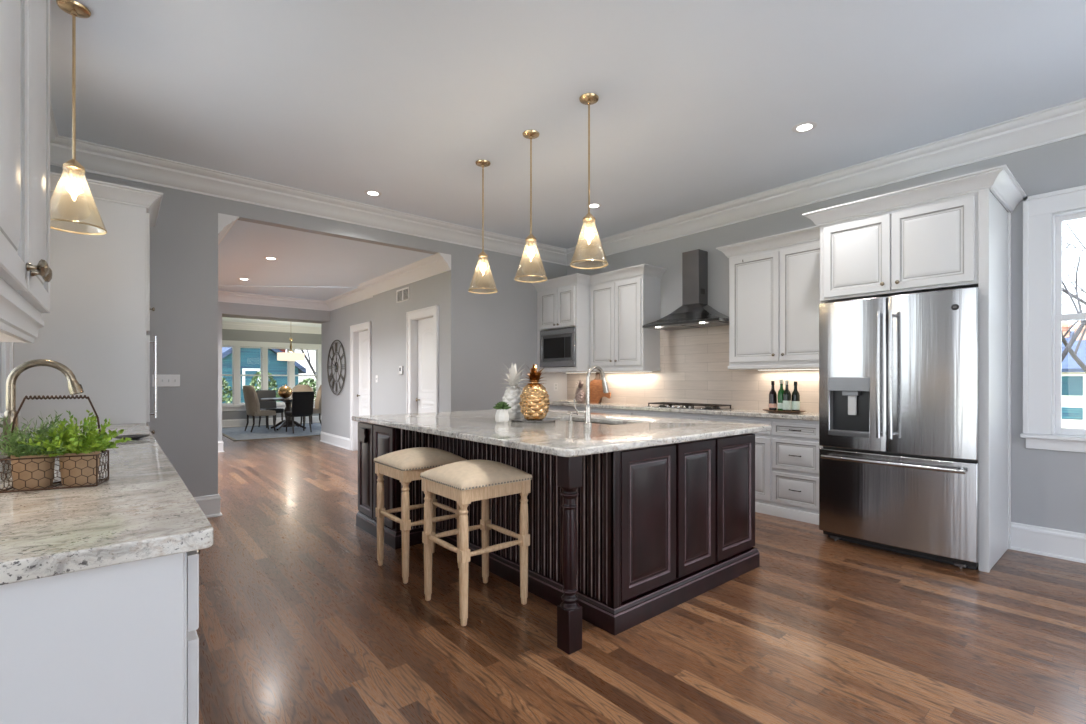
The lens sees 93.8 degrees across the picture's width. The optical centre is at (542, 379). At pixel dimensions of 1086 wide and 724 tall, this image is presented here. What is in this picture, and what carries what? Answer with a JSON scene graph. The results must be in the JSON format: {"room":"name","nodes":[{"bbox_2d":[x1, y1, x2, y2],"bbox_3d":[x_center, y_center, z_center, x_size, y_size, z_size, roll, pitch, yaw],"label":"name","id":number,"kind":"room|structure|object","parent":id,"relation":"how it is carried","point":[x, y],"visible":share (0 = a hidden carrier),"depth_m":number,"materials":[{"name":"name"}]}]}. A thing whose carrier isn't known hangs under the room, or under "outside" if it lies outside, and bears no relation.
{"room":"kitchen","nodes":[
{"label":"kitchen","id":0,"kind":"room"},
{"bbox_2d":[0,342,0,412],"bbox_3d":[-2.663,-0.315,2.244,0.160,3.170,4.360,0,0,-40],"label":"wall","id":1,"kind":"structure","parent":0,"point":[0,342],"depth_m":2.96,"materials":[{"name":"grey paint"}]},
{"bbox_2d":[0,342,13,434],"bbox_3d":[-2.312,-0.159,1.957,0.008,0.943,3.470,0,0,-40],"label":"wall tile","id":2,"kind":"structure","parent":1,"relation":"attached to","point":[13,342],"depth_m":3.28,"materials":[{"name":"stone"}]},
{"bbox_2d":[0,342,19,432],"bbox_3d":[-2.583,-0.740,2.207,0.215,2.080,2.220,0,0,-40],"label":"window","id":3,"kind":"structure","parent":1,"relation":"in","point":[6,347],"depth_m":2.97,"materials":[{"name":"white paint"}]},
{"bbox_2d":[0,0,51,342],"bbox_3d":[-1.353,-0.740,1.133,0.419,1.253,1.115,0,0,-40],"label":"upper cabinet","id":4,"kind":"object","parent":1,"relation":"attached to","point":[25,271],"visible":1,"depth_m":1.18,"materials":[{"name":"white paint"}]},
{"bbox_2d":[10,453,54,489],"bbox_3d":[-1.476,0.262,1.473,0.094,0.097,0.093,0,0,-26],"label":"pot","id":5,"kind":"object","parent":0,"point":[19,467],"depth_m":1.44,"materials":[{"name":"ceramic"}]},
{"bbox_2d":[59,451,100,485],"bbox_3d":[-1.383,0.262,1.519,0.094,0.097,0.093,0,0,-26],"label":"pot","id":6,"kind":"object","parent":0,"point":[69,464],"depth_m":1.49,"materials":[{"name":"ceramic"}]},
{"bbox_2d":[222,329,320,419],"bbox_3d":[-7.867,-0.147,14.373,6.000,2.835,0.140,0,0,-40],"label":"wall","id":7,"kind":"structure","parent":0,"point":[227,334],"depth_m":14.26,"materials":[{"name":"paint"}]},
{"bbox_2d":[222,416,319,426],"bbox_3d":[-6.287,1.170,12.410,5.900,0.200,4.900,0,0,-40],"label":"baseboard","id":8,"kind":"structure","parent":7,"relation":"attached to","point":[315,419],"depth_m":14.17,"materials":[{"name":"white paint"}]},
{"bbox_2d":[222,340,320,410],"bbox_3d":[-7.949,-0.115,14.253,5.040,1.910,0.180,0,0,-40],"label":"window","id":9,"kind":"structure","parent":7,"relation":"attached to","point":[236,405],"depth_m":14.29,"materials":[{"name":"white paint"}]},
{"bbox_2d":[222,321,320,333],"bbox_3d":[-6.277,-1.470,12.398,5.900,0.190,4.930,0,0,-40],"label":"trim","id":10,"kind":"structure","parent":7,"relation":"attached to","point":[225,324],"depth_m":14.32,"materials":[{"name":"white paint"}]},
{"bbox_2d":[218,302,329,440],"bbox_3d":[-5.561,-0.147,9.410,2.960,2.835,0.570,0,0,-40],"label":"wall header","id":11,"kind":"structure","parent":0,"point":[225,309],"depth_m":9.35,"materials":[{"name":"grey paint"}]},
{"bbox_2d":[218,441,223,452],"bbox_3d":[-4.563,1.170,7.142,0.726,0.200,5.330,0,0,-40],"label":"baseboard","id":12,"kind":"structure","parent":11,"relation":"attached to","point":[220,443],"depth_m":8.93,"materials":[{"name":"white paint"}]},
{"bbox_2d":[286,348,315,399],"bbox_3d":[-10.184,-1.240,26.365,5.150,7.420,4.900,0,0,-40],"label":"sky","id":13,"kind":"structure","parent":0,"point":[312,353],"depth_m":23.38,"materials":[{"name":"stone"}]},
{"bbox_2d":[50,165,566,496],"bbox_3d":[-1.859,-0.315,5.839,6.010,3.170,0.120,0,0,-40],"label":"wall","id":14,"kind":"structure","parent":0,"point":[486,334],"depth_m":4.75,"materials":[{"name":"grey paint"}]},
{"bbox_2d":[152,375,179,386],"bbox_3d":[-3.340,0.005,4.508,0.200,0.106,0.018,0,0,-40],"label":"light switch","id":15,"kind":"object","parent":14,"relation":"attached to","point":[162,380],"visible":0.79,"depth_m":4.51,"materials":[{"name":"white paint"}]},
{"bbox_2d":[194,494,222,517],"bbox_3d":[-3.268,1.170,4.638,0.568,0.200,0.152,0,0,-40],"label":"baseboard","id":16,"kind":"structure","parent":14,"relation":"attached to","point":[209,504],"depth_m":4.71,"materials":[{"name":"white paint"}]},
{"bbox_2d":[539,372,566,401],"bbox_3d":[0.133,0.102,7.422,0.586,0.425,0.012,0,0,-40],"label":"wall panel","id":17,"kind":"object","parent":14,"relation":"attached to","point":[551,377],"visible":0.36,"depth_m":7.46,"materials":[{"name":"white paint"}]},
{"bbox_2d":[554,383,557,390],"bbox_3d":[0.188,0.100,7.454,0.073,0.110,0.008,0,0,-40],"label":"power outlet","id":18,"kind":"object","parent":17,"relation":"attached to","point":[555,384],"visible":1,"depth_m":7.45,"materials":[{"name":"white paint"}]},
{"bbox_2d":[218,220,433,326],"bbox_3d":[-4.589,-1.606,10.460,6.000,0.118,10.470,0,0,-40],"label":"ceiling","id":19,"kind":"structure","parent":0,"point":[304,258],"depth_m":6.77,"materials":[{"name":"white paint"}]},
{"bbox_2d":[263,257,277,259],"bbox_3d":[-3.494,-1.562,6.532,0.170,0.006,0.170,0,0,-40],"label":"recessed light","id":20,"kind":"object","parent":19,"relation":"in","point":[269,258],"visible":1,"depth_m":6.54,"materials":[{"name":"white paint"}]},
{"bbox_2d":[277,338,303,360],"bbox_3d":[-6.465,-1.032,13.043,0.630,1.065,0.630,0,0,-40],"label":"chandelier","id":21,"kind":"object","parent":19,"relation":"hanging from","point":[282,356],"visible":0.88,"depth_m":12.81,"materials":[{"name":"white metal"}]},
{"bbox_2d":[321,297,372,437],"bbox_3d":[-3.616,-0.147,9.501,0.140,2.835,2.930,0,0,-40],"label":"wall","id":22,"kind":"structure","parent":0,"point":[335,409],"depth_m":9.72,"materials":[{"name":"grey paint"}]},
{"bbox_2d":[320,431,349,449],"bbox_3d":[-4.051,1.170,9.887,0.032,0.200,1.780,0,0,-40],"label":"baseboard","id":23,"kind":"structure","parent":22,"relation":"attached to","point":[339,441],"depth_m":9.83,"materials":[{"name":"white paint"}]},
{"bbox_2d":[327,340,345,394],"bbox_3d":[-3.983,-0.245,9.787,0.054,1.060,1.060,0,0,-40],"label":"wall clock","id":24,"kind":"object","parent":22,"relation":"attached to","point":[335,367],"visible":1,"depth_m":9.79,"materials":[{"name":"grey metal"}]},
{"bbox_2d":[350,321,370,450],"bbox_3d":[-3.124,0.145,8.889,0.172,2.249,0.938,0,0,-40],"label":"door","id":25,"kind":"structure","parent":22,"relation":"in","point":[360,334],"depth_m":9.13,"materials":[{"name":"white paint"}]},
{"bbox_2d":[373,272,445,414],"bbox_3d":[-1.947,-0.147,7.416,0.140,2.835,2.410,0,0,-40],"label":"wall","id":26,"kind":"structure","parent":0,"point":[389,316],"depth_m":7.57,"materials":[{"name":"grey paint"}]},
{"bbox_2d":[218,213,450,310],"bbox_3d":[-3.644,-1.470,7.453,2.534,0.190,4.894,0,0,-40],"label":"trim","id":27,"kind":"structure","parent":26,"relation":"attached to","point":[438,263],"depth_m":8.05,"materials":[{"name":"white paint"}]},
{"bbox_2d":[399,366,402,373],"bbox_3d":[-2.079,-0.145,7.439,0.030,0.120,0.105,0,0,-40],"label":"thermostat","id":28,"kind":"object","parent":26,"relation":"attached to","point":[400,367],"visible":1,"depth_m":7.41,"materials":[{"name":"white paint"}]},
{"bbox_2d":[396,287,408,302],"bbox_3d":[-2.045,-1.240,7.416,0.010,0.190,0.422,0,0,-40],"label":"air vent","id":29,"kind":"object","parent":26,"relation":"in","point":[402,294],"visible":1,"depth_m":7.41,"materials":[{"name":"white metal"}]},
{"bbox_2d":[406,305,438,413],"bbox_3d":[-1.600,0.150,6.976,0.172,2.239,0.898,0,0,-40],"label":"door","id":30,"kind":"structure","parent":26,"relation":"in","point":[422,325],"depth_m":7.09,"materials":[{"name":"white paint"}]},
{"bbox_2d":[495,409,508,421],"bbox_3d":[-0.302,0.264,3.791,0.100,0.098,0.103,0,0,-40],"label":"pot","id":31,"kind":"object","parent":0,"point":[502,415],"depth_m":3.75,"materials":[{"name":"white ceramic"}]},
{"bbox_2d":[50,0,1085,248],"bbox_3d":[-0.200,-1.950,1.757,8.750,0.100,8.550,0,0,-40],"label":"ceiling","id":32,"kind":"structure","parent":0,"point":[699,104],"depth_m":3.35,"materials":[{"name":"white paint"}]},
{"bbox_2d":[50,0,106,234],"bbox_3d":[-2.389,-1.337,2.590,0.258,1.126,0.258,0,0,-40],"label":"pendant light","id":33,"kind":"object","parent":32,"relation":"hanging from","point":[74,8],"visible":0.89,"depth_m":2.58,"materials":[{"name":"gold metal"}]},
{"bbox_2d":[364,190,381,195],"bbox_3d":[-1.727,-1.897,5.167,0.170,0.006,0.170,0,0,-40],"label":"recessed light","id":34,"kind":"object","parent":32,"relation":"in","point":[368,192],"visible":1,"depth_m":5.16,"materials":[{"name":"white paint"}]},
{"bbox_2d":[468,159,497,293],"bbox_3d":[-0.524,-1.337,4.442,0.258,1.126,0.258,0,0,-40],"label":"pendant light","id":35,"kind":"object","parent":32,"relation":"hanging from","point":[482,163],"visible":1,"depth_m":4.43,"materials":[{"name":"gold metal"}]},
{"bbox_2d":[514,130,547,282],"bbox_3d":[-0.093,-1.337,3.920,0.258,1.126,0.258,0,0,-40],"label":"pendant light","id":36,"kind":"object","parent":32,"relation":"hanging from","point":[529,134],"visible":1,"depth_m":3.90,"materials":[{"name":"gold metal"}]},
{"bbox_2d":[570,93,607,268],"bbox_3d":[0.310,-1.337,3.426,0.258,1.126,0.258,0,0,-40],"label":"pendant light","id":37,"kind":"object","parent":32,"relation":"hanging from","point":[588,99],"visible":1,"depth_m":3.40,"materials":[{"name":"gold metal"}]},
{"bbox_2d":[586,203,601,207],"bbox_3d":[0.555,-1.897,5.537,0.170,0.006,0.170,0,0,-40],"label":"recessed light","id":38,"kind":"object","parent":32,"relation":"in","point":[592,205],"visible":0.89,"depth_m":5.53,"materials":[{"name":"white paint"}]},
{"bbox_2d":[792,121,816,132],"bbox_3d":[1.964,-1.897,3.819,0.170,0.006,0.170,0,0,-40],"label":"recessed light","id":39,"kind":"object","parent":32,"relation":"in","point":[809,125],"visible":1,"depth_m":3.81,"materials":[{"name":"white paint"}]},
{"bbox_2d":[196,422,1085,723],"bbox_3d":[-3.555,1.320,5.762,8.750,0.100,19.000,0,0,-40],"label":"floor","id":40,"kind":"structure","parent":0,"point":[300,621],"depth_m":2.49,"materials":[{"name":"brown wood"}]},
{"bbox_2d":[14,172,162,433],"bbox_3d":[-3.387,-0.048,3.840,0.778,2.636,0.981,0,0,-40],"label":"tall cabinet","id":41,"kind":"object","parent":40,"relation":"on","point":[97,324],"visible":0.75,"depth_m":3.55,"materials":[{"name":"white paint"}]},
{"bbox_2d":[0,550,199,723],"bbox_3d":[-2.062,0.811,2.188,0.687,0.918,3.437,0,0,-40],"label":"base cabinet","id":42,"kind":"object","parent":40,"relation":"on","point":[119,643],"visible":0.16,"depth_m":0.97,"materials":[{"name":"white paint"}]},
{"bbox_2d":[0,423,213,584],"bbox_3d":[-2.059,0.333,2.176,0.677,0.039,3.457,0,0,-40],"label":"countertop","id":43,"kind":"structure","parent":42,"relation":"on","point":[144,510],"depth_m":1.14,"materials":[{"name":"white stone"}]},
{"bbox_2d":[0,359,83,446],"bbox_3d":[-2.449,0.106,2.462,0.331,0.414,0.115,0,0,-28],"label":"kitchen faucet","id":44,"kind":"object","parent":43,"relation":"on","point":[74,387],"visible":0.84,"depth_m":2.42,"materials":[{"name":"brown metal"}]},
{"bbox_2d":[0,395,108,492],"bbox_3d":[-1.430,0.179,1.496,0.215,0.268,0.109,0,0,-26],"label":"wire basket","id":45,"kind":"object","parent":43,"relation":"on","point":[26,396],"visible":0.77,"depth_m":1.47,"materials":[{"name":"brown metal"}]},
{"bbox_2d":[0,411,81,489],"bbox_3d":[-1.473,0.198,1.478,0.247,0.223,0.248,0,0,0],"label":"potted herb","id":46,"kind":"object","parent":45,"relation":"in","point":[20,450],"visible":0.77,"depth_m":1.44,"materials":[{"name":"plant"}]},
{"bbox_2d":[17,410,131,485],"bbox_3d":[-1.379,0.199,1.532,0.242,0.221,0.255,0,0,-26],"label":"potted herb","id":47,"kind":"object","parent":45,"relation":"in","point":[88,444],"visible":0.94,"depth_m":1.49,"materials":[{"name":"plant"}]},
{"bbox_2d":[115,434,149,439],"bbox_3d":[-2.170,0.304,2.683,0.156,0.018,0.156,0,0,-40],"label":"dish","id":48,"kind":"object","parent":43,"relation":"on","point":[137,436],"visible":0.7,"depth_m":2.69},
{"bbox_2d":[222,422,320,440],"bbox_3d":[-6.226,1.264,13.054,3.500,0.011,3.610,0,0,-40],"label":"area rug","id":49,"kind":"object","parent":40,"relation":"on","point":[233,433],"visible":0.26,"depth_m":12.20,"materials":[{"name":"carpet"}]},
{"bbox_2d":[243,385,275,431],"bbox_3d":[-7.011,0.696,12.513,0.573,1.125,0.658,0,0,44],"label":"dining chair","id":50,"kind":"object","parent":49,"relation":"on","point":[252,404],"visible":1,"depth_m":12.25,"materials":[{"name":"beige fabric"}]},
{"bbox_2d":[256,390,283,427],"bbox_3d":[-7.294,0.766,13.598,0.658,0.985,0.490,0,0,41],"label":"dining chair","id":51,"kind":"object","parent":49,"relation":"on","point":[264,405],"visible":0.66,"depth_m":13.67,"materials":[{"name":"grey fabric"}]},
{"bbox_2d":[261,397,314,430],"bbox_3d":[-6.511,0.857,13.004,1.240,0.786,1.240,0,0,-40],"label":"dining table","id":52,"kind":"object","parent":49,"relation":"on","point":[288,401],"visible":0.77,"depth_m":12.92,"materials":[{"name":"brown wood"}]},
{"bbox_2d":[278,384,291,397],"bbox_3d":[-6.548,0.285,12.908,0.331,0.359,0.340,0,0,-40],"label":"sphere","id":53,"kind":"object","parent":52,"relation":"on","point":[284,391],"visible":0.87,"depth_m":12.79,"materials":[{"name":"metal"}]},
{"bbox_2d":[285,391,314,433],"bbox_3d":[-5.861,0.766,12.233,0.490,0.985,0.658,0,0,-43],"label":"dining chair","id":54,"kind":"object","parent":49,"relation":"on","point":[302,402],"visible":1,"depth_m":12.05,"materials":[{"name":"black fabric"}]},
{"bbox_2d":[291,385,312,423],"bbox_3d":[-6.712,0.696,14.148,0.573,1.125,0.658,0,0,-20],"label":"dining chair","id":55,"kind":"object","parent":49,"relation":"on","point":[298,388],"visible":0.25,"depth_m":14.36,"materials":[{"name":"beige fabric"}]},
{"bbox_2d":[300,385,320,424],"bbox_3d":[-6.035,0.696,13.461,0.658,1.125,0.573,0,0,-34],"label":"dining chair","id":56,"kind":"object","parent":49,"relation":"on","point":[317,409],"visible":0.32,"depth_m":13.70,"materials":[{"name":"beige fabric"}]},
{"bbox_2d":[374,447,466,583],"bbox_3d":[-0.836,0.866,3.458,0.469,0.809,0.469,0,0,-40],"label":"counter stool","id":57,"kind":"object","parent":40,"relation":"on","point":[406,466],"visible":0.73,"depth_m":3.32,"materials":[{"name":"brown wood"}]},
{"bbox_2d":[374,447,466,470],"bbox_3d":[-0.836,0.512,3.458,0.462,0.103,0.462,0,0,-40],"label":"seat cushion","id":58,"kind":"object","parent":57,"relation":"on","point":[417,458],"depth_m":3.31,"materials":[{"name":"beige fabric"}]},
{"bbox_2d":[420,460,531,625],"bbox_3d":[-0.385,0.866,2.908,0.469,0.809,0.469,0,0,-40],"label":"counter stool","id":59,"kind":"object","parent":40,"relation":"on","point":[465,482],"visible":1,"depth_m":2.81,"materials":[{"name":"brown wood"}]},
{"bbox_2d":[420,460,531,490],"bbox_3d":[-0.385,0.512,2.908,0.462,0.103,0.462,0,0,-40],"label":"seat cushion","id":60,"kind":"object","parent":59,"relation":"on","point":[467,475],"depth_m":2.77,"materials":[{"name":"beige fabric"}]},
{"bbox_2d":[356,422,759,654],"bbox_3d":[-0.089,0.810,3.942,1.787,0.920,2.780,0,0,-40],"label":"kitchen island","id":61,"kind":"object","parent":40,"relation":"on","point":[619,540],"visible":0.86,"depth_m":2.95,"materials":[{"name":"brown wood"}]},
{"bbox_2d":[352,410,771,456],"bbox_3d":[-0.034,0.332,3.973,1.950,0.037,2.785,0,0,-40],"label":"island countertop","id":62,"kind":"structure","parent":61,"relation":"on","point":[559,437],"depth_m":3.28,"materials":[{"name":"white stone"}]},
{"bbox_2d":[493,401,510,421],"bbox_3d":[-0.304,0.236,3.789,0.140,0.153,0.134,0,0,-40],"label":"potted succulent","id":63,"kind":"object","parent":62,"relation":"on","point":[502,415],"visible":1,"depth_m":3.75,"materials":[{"name":"white ceramic"}]},
{"bbox_2d":[501,363,524,418],"bbox_3d":[-0.233,0.086,4.142,0.237,0.452,0.243,0,0,-40],"label":"ornament","id":64,"kind":"object","parent":62,"relation":"on","point":[511,396],"visible":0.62,"depth_m":4.08,"materials":[{"name":"white ceramic"}]},
{"bbox_2d":[510,418,556,421],"bbox_3d":[-0.073,0.307,3.918,0.360,0.012,0.360,0,0,-40],"label":"tray","id":65,"kind":"object","parent":62,"relation":"on","point":[512,419],"visible":0.75,"depth_m":3.85,"materials":[{"name":"metal"}]},
{"bbox_2d":[519,364,549,419],"bbox_3d":[-0.065,0.090,3.924,0.237,0.428,0.240,0,0,-40],"label":"ornament","id":66,"kind":"object","parent":65,"relation":"on","point":[534,403],"visible":1,"depth_m":3.85,"materials":[{"name":"gold metal"}]},
{"bbox_2d":[568,412,577,421],"bbox_3d":[0.229,0.277,3.819,0.094,0.073,0.038,0,0,-40],"label":"soap dispenser","id":67,"kind":"object","parent":62,"relation":"on","point":[571,413],"visible":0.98,"depth_m":3.79,"materials":[{"name":"silver metal"}]},
{"bbox_2d":[574,366,608,423],"bbox_3d":[0.373,0.104,3.713,0.294,0.418,0.106,0,0,-27],"label":"kitchen faucet","id":68,"kind":"object","parent":62,"relation":"on","point":[587,412],"visible":1,"depth_m":3.65,"materials":[{"name":"silver metal"}]},
{"bbox_2d":[548,405,822,524],"bbox_3d":[1.416,0.814,5.983,0.483,0.912,3.864,0,0,-40],"label":"base cabinet","id":69,"kind":"object","parent":40,"relation":"on","point":[787,455],"visible":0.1,"depth_m":4.71,"materials":[{"name":"white paint"}]},
{"bbox_2d":[550,402,818,420],"bbox_3d":[1.417,0.337,5.985,0.479,0.043,3.863,0,0,-40],"label":"countertop","id":70,"kind":"structure","parent":69,"relation":"on","point":[810,416],"depth_m":5.29,"materials":[{"name":"white stone"}]},
{"bbox_2d":[554,400,575,402],"bbox_3d":[0.356,0.301,7.291,0.250,0.028,0.336,0,0,-40],"label":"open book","id":71,"kind":"object","parent":70,"relation":"on","point":[567,401],"visible":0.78,"depth_m":7.19,"materials":[{"name":"white paper"}]},
{"bbox_2d":[575,380,585,402],"bbox_3d":[0.525,0.152,7.119,0.162,0.325,0.166,0,0,-40],"label":"ornament","id":72,"kind":"object","parent":70,"relation":"on","point":[580,396],"visible":1,"depth_m":7.07,"materials":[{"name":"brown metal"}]},
{"bbox_2d":[590,373,601,402],"bbox_3d":[0.736,0.108,7.064,0.081,0.415,0.265,0,0,-40],"label":"cutting board","id":73,"kind":"object","parent":70,"relation":"on","point":[597,377],"visible":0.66,"depth_m":7.06,"materials":[{"name":"brown wood"}]},
{"bbox_2d":[590,380,610,402],"bbox_3d":[0.771,0.156,6.937,0.089,0.317,0.425,0,0,-40],"label":"cutting board","id":74,"kind":"object","parent":70,"relation":"on","point":[596,389],"visible":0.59,"depth_m":6.96,"materials":[{"name":"brown wood"}]},
{"bbox_2d":[645,402,733,409],"bbox_3d":[1.625,0.290,5.718,0.365,0.049,0.920,0,0,-40],"label":"cooktop","id":75,"kind":"object","parent":70,"relation":"in","point":[665,404],"visible":1,"depth_m":5.58,"materials":[{"name":"silver metal"}]},
{"bbox_2d":[762,409,805,412],"bbox_3d":[2.321,0.302,4.906,0.254,0.026,0.410,0,0,-40],"label":"serving tray","id":76,"kind":"object","parent":70,"relation":"on","point":[767,410],"visible":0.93,"depth_m":4.82,"materials":[{"name":"brown wood"}]},
{"bbox_2d":[769,381,776,409],"bbox_3d":[2.254,0.158,4.987,0.073,0.298,0.073,0,0,-40],"label":"bottle","id":77,"kind":"object","parent":76,"relation":"on","point":[772,394],"visible":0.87,"depth_m":4.96,"materials":[{"name":"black glass"}]},
{"bbox_2d":[778,379,783,410],"bbox_3d":[2.313,0.150,4.932,0.069,0.313,0.069,0,0,-40],"label":"bottle","id":78,"kind":"object","parent":76,"relation":"on","point":[781,390],"visible":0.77,"depth_m":4.91,"materials":[{"name":"green glass"}]},
{"bbox_2d":[783,380,790,410],"bbox_3d":[2.327,0.155,4.852,0.073,0.303,0.073,0,0,-40],"label":"bottle","id":79,"kind":"object","parent":76,"relation":"on","point":[786,394],"visible":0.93,"depth_m":4.83,"materials":[{"name":"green glass"}]},
{"bbox_2d":[791,381,799,410],"bbox_3d":[2.409,0.160,4.849,0.073,0.293,0.073,0,0,-40],"label":"bottle","id":80,"kind":"object","parent":76,"relation":"on","point":[795,397],"visible":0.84,"depth_m":4.82,"materials":[{"name":"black glass"}]},
{"bbox_2d":[819,287,978,569],"bbox_3d":[2.796,0.331,3.920,0.919,1.878,0.976,0,0,-40],"label":"refrigerator","id":81,"kind":"object","parent":40,"relation":"on","point":[899,374],"visible":0.98,"depth_m":3.61,"materials":[{"name":"silver metal"}]},
{"bbox_2d":[802,164,1026,572],"bbox_3d":[2.858,-0.048,3.974,0.853,2.636,1.250,0,0,-40],"label":"tall cabinet","id":82,"kind":"object","parent":40,"relation":"on","point":[964,240],"visible":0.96,"depth_m":3.62,"materials":[{"name":"white paint"}]},
{"bbox_2d":[567,134,1085,533],"bbox_3d":[3.084,-0.315,4.495,0.160,3.170,8.530,0,0,-40],"label":"wall","id":83,"kind":"structure","parent":0,"point":[1048,487],"depth_m":3.82,"materials":[{"name":"grey paint"}]},
{"bbox_2d":[532,273,589,372],"bbox_3d":[0.396,-0.738,7.054,0.671,1.256,0.912,0,0,-40],"label":"upper cabinet","id":84,"kind":"object","parent":83,"relation":"attached to","point":[562,302],"visible":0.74,"depth_m":6.76,"materials":[{"name":"white paint"}]},
{"bbox_2d":[540,327,575,367],"bbox_3d":[0.365,-0.432,7.056,0.478,0.515,0.714,0,0,-40],"label":"microwave","id":85,"kind":"object","parent":84,"relation":"in","point":[557,346],"visible":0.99,"depth_m":6.87,"materials":[{"name":"silver metal"}]},
{"bbox_2d":[50,98,1085,265],"bbox_3d":[0.880,-1.805,2.570,5.690,0.190,8.410,0,0,-40],"label":"trim","id":86,"kind":"structure","parent":83,"relation":"attached to","point":[1068,120],"depth_m":4.70,"materials":[{"name":"white paint"}]},
{"bbox_2d":[590,263,666,371],"bbox_3d":[1.038,-0.738,6.476,0.430,1.256,0.983,0,0,-40],"label":"upper cabinet","id":87,"kind":"object","parent":83,"relation":"attached to","point":[624,300],"visible":0.95,"depth_m":6.29,"materials":[{"name":"white paint"}]},
{"bbox_2d":[604,371,652,372],"bbox_3d":[1.083,-0.104,6.602,0.040,0.011,0.830,0,0,-40],"label":"light","id":88,"kind":"object","parent":87,"relation":"attached to","point":[626,371],"visible":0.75,"depth_m":6.50,"materials":[{"name":"plastic"}]},
{"bbox_2d":[642,249,728,330],"bbox_3d":[1.659,-1.032,5.689,0.488,0.866,0.990,0,0,-40],"label":"range hood","id":89,"kind":"object","parent":83,"relation":"attached to","point":[695,311],"visible":0.9,"depth_m":5.73,"materials":[{"name":"silver metal"}]},
{"bbox_2d":[567,325,818,412],"bbox_3d":[1.598,-0.168,6.136,0.009,0.965,3.864,0,0,-40],"label":"wall tile","id":90,"kind":"structure","parent":83,"relation":"attached to","point":[694,362],"depth_m":5.88,"materials":[{"name":"tile"}]},
{"bbox_2d":[716,225,823,369],"bbox_3d":[2.312,-0.738,4.956,0.430,1.256,1.129,0,0,-40],"label":"upper cabinet","id":91,"kind":"object","parent":83,"relation":"attached to","point":[774,280],"visible":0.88,"depth_m":4.84,"materials":[{"name":"white paint"}]},
{"bbox_2d":[757,368,818,369],"bbox_3d":[2.458,-0.104,4.961,0.040,0.011,0.750,0,0,-40],"label":"light","id":92,"kind":"object","parent":91,"relation":"attached to","point":[806,368],"visible":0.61,"depth_m":4.95,"materials":[{"name":"plastic"}]},
{"bbox_2d":[1011,522,1085,563],"bbox_3d":[4.633,1.170,2.495,0.032,0.200,3.475,0,0,-40],"label":"baseboard","id":93,"kind":"structure","parent":83,"relation":"attached to","point":[1056,543],"depth_m":3.67,"materials":[{"name":"white paint"}]},
{"bbox_2d":[1020,185,1085,452],"bbox_3d":[4.049,-0.422,3.284,0.215,1.855,1.395,0,0,-40],"label":"window","id":94,"kind":"structure","parent":83,"relation":"in","point":[1043,317],"depth_m":3.69,"materials":[{"name":"white paint"}]},
{"label":"outside","id":95,"kind":"structure","parent":0,"visible":0},
{"bbox_2d":[1062,425,1085,428],"bbox_3d":[1.866,2.520,21.131,150.000,0.100,150.000,0,0,-40],"label":"ground","id":96,"kind":"structure","parent":95,"point":[1063,426],"depth_m":27.01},
{"bbox_2d":[222,377,231,402],"bbox_3d":[-10.433,1.143,16.272,1.382,2.654,1.421,0,0,-40],"label":"shrub","id":97,"kind":"object","parent":96,"relation":"on","point":[225,386],"visible":0.06,"depth_m":16.36,"materials":[{"name":"green plant"}]},
{"bbox_2d":[222,346,305,402],"bbox_3d":[-13.645,0.260,23.139,3.900,4.420,5.500,0,0,-40],"label":"house","id":98,"kind":"structure","parent":96,"relation":"on","point":[250,358],"depth_m":21.20,"materials":[{"name":"blue"}]},
{"bbox_2d":[249,371,279,401],"bbox_3d":[-9.578,1.068,17.456,1.377,2.804,1.417,0,0,-40],"label":"shrub","id":99,"kind":"object","parent":96,"relation":"on","point":[273,382],"visible":0.11,"depth_m":17.37,"materials":[{"name":"green plant"}]},
{"bbox_2d":[298,378,315,400],"bbox_3d":[-8.317,1.196,18.066,1.417,2.549,1.341,0,0,-40],"label":"shrub","id":100,"kind":"object","parent":96,"relation":"on","point":[311,380],"visible":0.15,"depth_m":17.83,"materials":[{"name":"green plant"}]},
{"bbox_2d":[301,350,315,377],"bbox_3d":[-8.187,-1.296,19.993,5.862,7.594,5.739,0,0,0],"label":"bare tree","id":101,"kind":"object","parent":96,"relation":"on","point":[305,356],"visible":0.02,"depth_m":20.05,"materials":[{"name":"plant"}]},
{"bbox_2d":[1062,320,1085,425],"bbox_3d":[33.022,-0.630,29.099,8.800,6.200,19.000,0,0,-40],"label":"house","id":102,"kind":"structure","parent":96,"relation":"on","point":[1073,375],"depth_m":27.80,"materials":[{"name":"stone"}]},
{"bbox_2d":[1062,221,1085,372],"bbox_3d":[14.275,-2.981,14.691,8.777,10.979,8.413,0,0,4],"label":"bare tree","id":103,"kind":"object","parent":96,"relation":"on","point":[1074,356],"visible":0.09,"depth_m":14.18,"materials":[{"name":"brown plant"}]},
{"bbox_2d":[1062,218,1085,361],"bbox_3d":[10.697,-1.424,11.471,6.260,7.795,7.366,0,0,15],"label":"bare tree","id":104,"kind":"object","parent":96,"relation":"on","point":[1083,322],"visible":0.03,"depth_m":10.64,"materials":[{"name":"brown plant"}]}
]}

